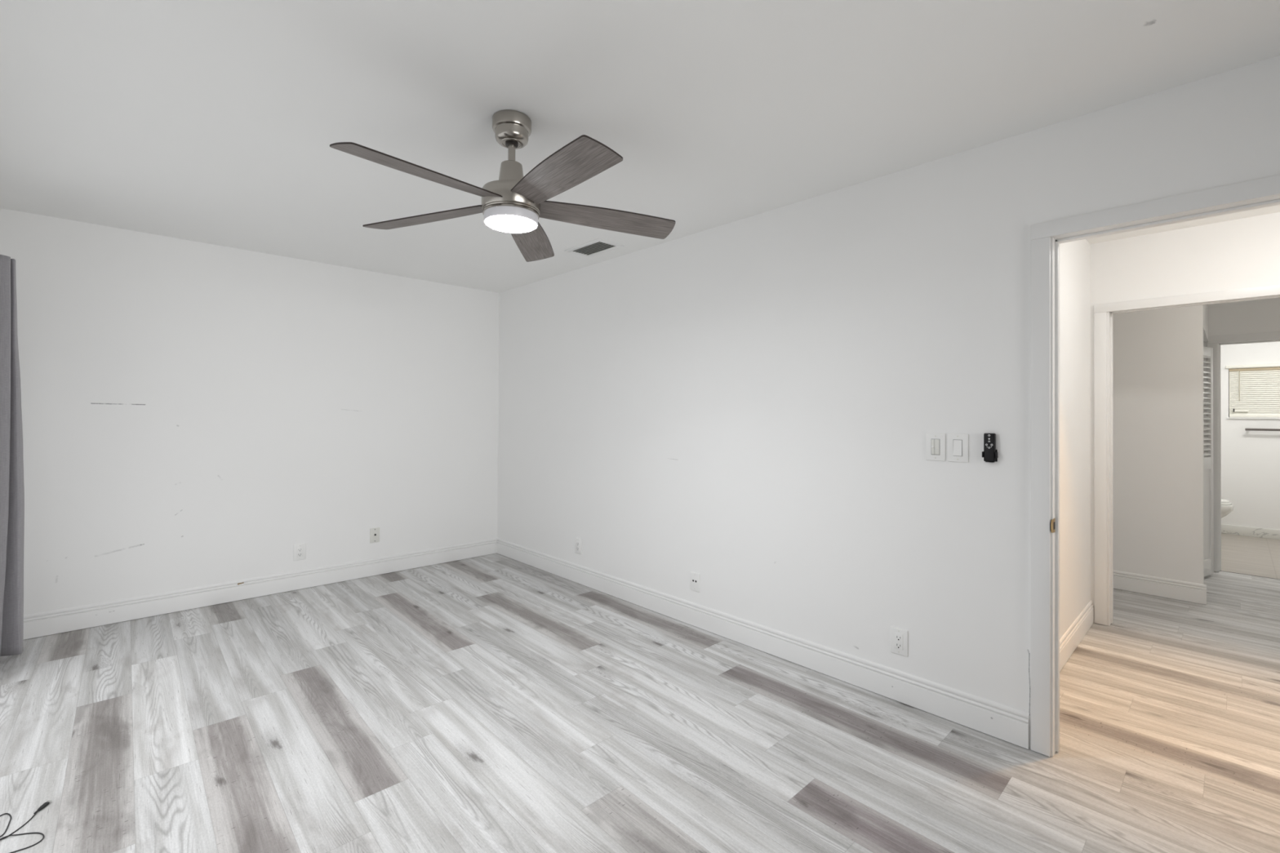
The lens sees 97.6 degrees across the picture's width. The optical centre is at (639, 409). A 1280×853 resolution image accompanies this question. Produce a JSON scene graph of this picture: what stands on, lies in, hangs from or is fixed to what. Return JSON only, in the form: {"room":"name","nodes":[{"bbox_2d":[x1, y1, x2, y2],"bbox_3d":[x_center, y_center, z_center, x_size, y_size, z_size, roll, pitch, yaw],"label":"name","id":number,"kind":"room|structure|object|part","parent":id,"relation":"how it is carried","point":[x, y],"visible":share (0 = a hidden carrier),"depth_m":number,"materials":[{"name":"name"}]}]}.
{"room":"empty bedroom","nodes":[
{"label":"empty bedroom","id":0,"kind":"room"},
{"bbox_2d":[0,208,499,614],"bbox_3d":[-2.531,0.107,4.213,3.415,2.440,0.120,1,-1,-43],"label":"wall","id":1,"kind":"structure","parent":0,"point":[195,414],"depth_m":3.85,"materials":[{"name":"paint"}]},
{"bbox_2d":[23,537,497,639],"bbox_3d":[-2.489,1.256,4.155,3.180,0.136,0.016,1,-1,-43],"label":"baseboard","id":2,"kind":"structure","parent":1,"relation":"attached to","point":[76,618],"depth_m":3.85,"materials":[{"name":"paint"}]},
{"bbox_2d":[293,543,306,560],"bbox_3d":[-2.514,1.052,4.138,0.078,0.118,0.009,1,-1,-43],"label":"wall outlet","id":3,"kind":"object","parent":1,"relation":"attached to","point":[300,550],"visible":1,"depth_m":4.14,"materials":[{"name":"white plastic"}]},
{"bbox_2d":[297,546,302,557],"bbox_3d":[-2.512,1.052,4.136,0.037,0.073,0.004,1,-1,-43],"label":"receptacle","id":4,"kind":"object","parent":3,"relation":"attached to","point":[300,549],"depth_m":4.14,"materials":[{"name":"white plastic"}]},
{"bbox_2d":[369,527,379,542],"bbox_3d":[-2.127,1.010,4.497,0.072,0.116,0.016,1,-1,-43],"label":"cable plate","id":5,"kind":"object","parent":1,"relation":"attached to","point":[374,532],"visible":1,"depth_m":4.50,"materials":[{"name":"white plastic"}]},
{"bbox_2d":[0,533,1279,852],"bbox_3d":[2.175,1.384,3.959,9.700,0.061,6.700,1,-1,-43],"label":"floor","id":6,"kind":"structure","parent":0,"point":[495,703],"depth_m":2.26,"materials":[{"name":"grey laminate"}]},
{"bbox_2d":[0,800,51,852],"bbox_3d":[-1.952,1.304,1.708,0.206,0.008,0.289,1,-1,-43],"label":"charging cable","id":7,"kind":"object","parent":6,"relation":"on","point":[44,805],"visible":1,"depth_m":1.74,"materials":[{"name":"black rubber"}]},
{"bbox_3d":[-1.971,1.304,1.697,0.270,0.008,0.209,0,-1,38],"label":"cord","id":8,"kind":"part","parent":7,"relation":"part of","materials":[{"name":"black rubber"}]},
{"bbox_2d":[1221,498,1233,518],"bbox_3d":[5.957,1.008,6.106,0.420,0.775,0.707,1,-1,-43],"label":"toilet","id":9,"kind":"object","parent":6,"relation":"on","point":[1227,508],"visible":0.15,"depth_m":5.83,"materials":[{"name":"white ceramic"}]},
{"bbox_3d":[6.001,0.962,6.059,0.356,0.026,0.528,1,-1,-43],"label":"lid","id":10,"kind":"part","parent":9,"relation":"part of","materials":[{"name":"white ceramic"}]},
{"bbox_3d":[6.004,0.986,6.056,0.364,0.018,0.548,1,-1,-43],"label":"seat","id":11,"kind":"part","parent":9,"relation":"part of","materials":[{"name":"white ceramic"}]},
{"bbox_2d":[1220,570,1279,579],"bbox_3d":[5.209,1.386,4.514,0.008,0.022,0.745,1,-1,-43],"label":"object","id":12,"kind":"structure","parent":6,"relation":"on","point":[1220,571],"depth_m":4.66,"materials":[{"name":"grey"}]},
{"bbox_2d":[0,0,1279,293],"bbox_3d":[1.343,-1.136,3.182,7.610,0.125,6.940,1,-1,-43],"label":"ceiling","id":13,"kind":"structure","parent":0,"point":[211,122],"depth_m":2.02,"materials":[{"name":"paint"}]},
{"bbox_2d":[329,109,675,262],"bbox_3d":[-0.483,-0.912,2.128,1.273,0.412,1.258,1,-1,-43],"label":"ceiling fan","id":14,"kind":"object","parent":13,"relation":"hanging from","point":[514,203],"visible":1,"depth_m":2.09,"materials":[{"name":"grey wood"}]},
{"bbox_3d":[-0.714,-0.779,1.851,0.144,0.058,0.563,0,-1,36],"label":"fan blade","id":15,"kind":"part","parent":14,"relation":"part of","materials":[{"name":"grey wood"}]},
{"bbox_3d":[-0.854,-0.776,2.274,0.563,0.058,0.144,0,-1,18],"label":"fan blade","id":16,"kind":"part","parent":14,"relation":"part of","materials":[{"name":"grey wood"}]},
{"bbox_2d":[484,205,537,232],"bbox_3d":[-0.496,-0.727,2.157,0.204,0.043,0.204,1,-1,-43],"label":"diffuser","id":17,"kind":"object","parent":14,"relation":"attached to","point":[508,219],"depth_m":2.10,"materials":[{"name":"white glass"}]},
{"bbox_3d":[-0.494,-0.771,2.538,0.144,0.058,0.563,0,0,0],"label":"fan blade","id":18,"kind":"part","parent":14,"relation":"part of","materials":[{"name":"grey wood"}]},
{"bbox_3d":[-0.268,-0.776,1.853,0.144,0.058,0.563,1,-1,-36],"label":"fan blade","id":19,"kind":"part","parent":14,"relation":"part of","materials":[{"name":"grey wood"}]},
{"bbox_3d":[-0.132,-0.771,2.278,0.563,0.058,0.144,1,-1,-18],"label":"fan blade","id":20,"kind":"part","parent":14,"relation":"part of","materials":[{"name":"grey wood"}]},
{"bbox_2d":[564,238,623,257],"bbox_3d":[-0.315,-1.098,3.824,0.224,0.010,0.370,1,-1,-43],"label":"ceiling vent","id":21,"kind":"object","parent":13,"relation":"in","point":[597,246],"visible":1,"depth_m":3.81,"materials":[{"name":"metal"}]},
{"bbox_2d":[497,55,1279,756],"bbox_3d":[1.009,0.117,2.864,0.115,2.440,6.700,1,-1,-43],"label":"wall","id":22,"kind":"structure","parent":0,"point":[748,406],"depth_m":2.77,"materials":[{"name":"paint"}]},
{"bbox_2d":[575,537,582,554],"bbox_3d":[-0.477,1.056,4.336,0.009,0.118,0.078,1,-1,-43],"label":"wall outlet","id":23,"kind":"object","parent":22,"relation":"attached to","point":[578,541],"visible":1,"depth_m":4.33,"materials":[{"name":"white plastic"}]},
{"bbox_2d":[576,541,579,551],"bbox_3d":[-0.479,1.056,4.335,0.004,0.073,0.037,1,-1,-43],"label":"receptacle","id":24,"kind":"object","parent":23,"relation":"attached to","point":[577,542],"depth_m":4.33,"materials":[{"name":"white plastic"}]},
{"bbox_2d":[689,571,699,591],"bbox_3d":[0.340,1.066,3.470,0.008,0.112,0.076,1,-1,-43],"label":"plate","id":25,"kind":"object","parent":22,"relation":"attached to","point":[694,577],"visible":1,"depth_m":3.47,"materials":[{"name":"white plastic"}]},
{"bbox_2d":[496,537,1029,749],"bbox_3d":[0.098,1.268,3.718,0.016,0.136,4.170,1,-1,-43],"label":"baseboard","id":26,"kind":"structure","parent":22,"relation":"attached to","point":[1004,722],"depth_m":2.86,"materials":[{"name":"paint"}]},
{"bbox_2d":[890,626,907,657],"bbox_3d":[1.188,1.063,2.570,0.009,0.118,0.078,1,-1,-43],"label":"wall outlet","id":27,"kind":"object","parent":22,"relation":"attached to","point":[899,637],"visible":1,"depth_m":2.56,"materials":[{"name":"white plastic"}]},
{"bbox_2d":[894,632,902,650],"bbox_3d":[1.186,1.063,2.568,0.004,0.073,0.037,1,-1,-43],"label":"receptacle","id":28,"kind":"object","parent":27,"relation":"attached to","point":[898,636],"depth_m":2.57,"materials":[{"name":"white plastic"}]},
{"bbox_2d":[926,432,945,461],"bbox_3d":[1.299,0.164,2.462,0.012,0.121,0.078,1,-1,-43],"label":"dimmer switch","id":29,"kind":"object","parent":22,"relation":"attached to","point":[935,442],"visible":1,"depth_m":2.46,"materials":[{"name":"white plastic"}]},
{"bbox_2d":[947,433,968,462],"bbox_3d":[1.360,0.164,2.398,0.013,0.121,0.080,1,-1,-43],"label":"rocker switch","id":30,"kind":"object","parent":22,"relation":"attached to","point":[957,443],"visible":1,"depth_m":2.40,"materials":[{"name":"white plastic"}]},
{"bbox_2d":[982,449,997,462],"bbox_3d":[1.440,0.190,2.305,0.024,0.053,0.052,1,-1,-43],"label":"cradle","id":31,"kind":"object","parent":22,"relation":"attached to","point":[996,452],"visible":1,"depth_m":2.29,"materials":[{"name":"black plastic"}]},
{"bbox_2d":[983,433,995,462],"bbox_3d":[1.439,0.156,2.304,0.017,0.116,0.041,1,-1,-43],"label":"remote","id":32,"kind":"object","parent":31,"relation":"on","point":[989,439],"visible":1,"depth_m":2.30,"materials":[{"name":"black plastic"}]},
{"bbox_2d":[1030,174,1279,756],"bbox_3d":[1.860,0.301,1.863,0.016,2.059,0.936,1,-1,-43],"label":"trim","id":33,"kind":"structure","parent":22,"relation":"attached to","point":[1042,233],"depth_m":2.16,"materials":[{"name":"paint"}]},
{"bbox_2d":[1050,195,1279,756],"bbox_3d":[1.901,0.326,1.902,0.137,2.013,0.835,1,-1,-43],"label":"door frame","id":34,"kind":"structure","parent":22,"relation":"in","point":[1273,200],"depth_m":2.16,"materials":[{"name":"paint"}]},
{"bbox_3d":[1.596,0.449,2.163,0.054,0.056,0.004,1,-1,-43],"label":"strike plate","id":35,"kind":"part","parent":34,"relation":"part of","materials":[{"name":"gold metal"}]},
{"bbox_2d":[1059,239,1090,639],"bbox_3d":[2.190,0.138,3.005,1.797,2.415,0.110,1,-1,-43],"label":"wall","id":36,"kind":"structure","parent":0,"point":[1075,255],"depth_m":3.22,"materials":[{"name":"paint"}]},
{"bbox_2d":[1059,600,1093,671],"bbox_3d":[2.257,1.275,2.979,1.712,0.136,0.016,1,-1,-43],"label":"baseboard","id":37,"kind":"structure","parent":36,"relation":"attached to","point":[1072,637],"depth_m":3.16,"materials":[{"name":"paint"}]},
{"bbox_2d":[1112,304,1208,584],"bbox_3d":[4.008,0.165,4.804,1.258,2.415,1.192,1,-1,-43],"label":"wall","id":38,"kind":"structure","parent":0,"point":[1157,354],"depth_m":4.11,"materials":[{"name":"paint"}]},
{"bbox_2d":[1113,569,1206,604],"bbox_3d":[3.543,1.295,4.351,0.016,0.136,1.208,1,-1,-43],"label":"baseboard","id":39,"kind":"structure","parent":38,"relation":"attached to","point":[1191,592],"depth_m":4.08,"materials":[{"name":"paint"}]},
{"bbox_2d":[1203,346,1213,576],"bbox_3d":[4.513,0.420,4.602,0.378,1.863,0.271,1,-1,-43],"label":"louvered closet door","id":40,"kind":"structure","parent":38,"relation":"in","point":[1207,352],"depth_m":4.60,"materials":[{"name":"paint"}]},
{"bbox_3d":[4.556,0.855,4.543,0.285,0.733,0.010,1,-1,-27],"label":"panel","id":41,"kind":"part","parent":40,"relation":"part of","materials":[{"name":"paint"}]},
{"bbox_2d":[1090,212,1279,626],"bbox_3d":[3.136,0.147,3.392,0.110,2.415,2.050,1,-1,-43],"label":"wall","id":42,"kind":"structure","parent":0,"point":[1244,252],"depth_m":3.30,"materials":[{"name":"paint"}]},
{"bbox_2d":[1093,284,1279,625],"bbox_3d":[3.256,0.359,3.260,0.114,1.987,0.832,1,-1,-43],"label":"door frame","id":43,"kind":"structure","parent":42,"relation":"in","point":[1278,295],"depth_m":3.52,"materials":[{"name":"paint"}]},
{"bbox_2d":[1203,297,1279,572],"bbox_3d":[4.869,0.171,4.888,0.110,2.415,2.450,1,-1,-43],"label":"wall","id":44,"kind":"structure","parent":0,"point":[1255,316],"depth_m":4.67,"materials":[{"name":"paint"}]},
{"bbox_2d":[1207,331,1279,572],"bbox_3d":[5.212,0.398,4.521,0.114,1.954,0.781,1,-1,-43],"label":"door frame","id":45,"kind":"structure","parent":44,"relation":"in","point":[1271,340],"depth_m":4.76,"materials":[{"name":"paint"}]},
{"bbox_2d":[1220,341,1279,529],"bbox_3d":[6.808,0.202,6.221,0.120,2.400,1.970,1,-1,-43],"label":"wall","id":46,"kind":"structure","parent":0,"point":[1251,460],"depth_m":6.19,"materials":[{"name":"paint"}]},
{"bbox_2d":[1221,524,1279,539],"bbox_3d":[6.752,1.349,6.166,0.012,0.103,1.730,1,-1,-43],"label":"baseboard","id":47,"kind":"structure","parent":46,"relation":"attached to","point":[1225,529],"depth_m":6.17,"materials":[{"name":"white stone"}]},
{"bbox_2d":[1226,368,1279,418],"bbox_3d":[6.941,-0.179,6.054,0.122,0.563,0.822,1,-1,-43],"label":"window","id":48,"kind":"structure","parent":46,"relation":"in","point":[1228,417],"depth_m":6.24,"materials":[{"name":"white"}]},
{"bbox_2d":[1226,363,1279,417],"bbox_3d":[6.913,-0.205,6.026,0.067,0.580,0.840,1,-1,-43],"label":"window blind","id":49,"kind":"object","parent":48,"relation":"attached to","point":[1255,390],"visible":1,"depth_m":6.18,"materials":[{"name":"white"}]},
{"bbox_3d":[6.927,-0.448,6.040,0.033,0.025,0.792,1,-1,-43],"label":"head rail","id":50,"kind":"part","parent":49,"relation":"part of","materials":[{"name":"beige"}]},
{"bbox_3d":[6.924,0.067,6.036,0.024,0.035,0.788,1,-1,-43],"label":"rail","id":51,"kind":"part","parent":49,"relation":"part of","materials":[{"name":"white"}]},
{"bbox_3d":[6.925,0.094,6.038,0.082,0.016,0.822,1,-1,-43],"label":"sill","id":52,"kind":"part","parent":48,"relation":"part of","materials":[{"name":"paint"}]},
{"bbox_2d":[1244,428,1279,431],"bbox_3d":[6.879,0.218,6.003,0.075,0.024,0.534,1,-1,-43],"label":"towel bar","id":53,"kind":"object","parent":46,"relation":"attached to","point":[1251,429],"visible":1,"depth_m":6.08,"materials":[{"name":"silver metal"}]},
{"bbox_3d":[-1.390,0.082,0.602,0.120,2.440,6.700,1,-1,-43],"label":"wall","id":54,"kind":"structure","parent":0,"visible":0},
{"bbox_3d":[-2.210,-0.794,1.584,0.016,0.014,3.750,1,-1,-43],"label":"curtain rod","id":55,"kind":"object","parent":54,"relation":"attached to","visible":0},
{"bbox_2d":[0,254,24,656],"bbox_3d":[-3.277,0.248,2.810,0.138,2.087,0.391,1,-1,-23],"label":"curtain","id":56,"kind":"object","parent":55,"relation":"hanging from","point":[11,455],"visible":1,"depth_m":2.95,"materials":[{"name":"grey fabric"}]}
]}

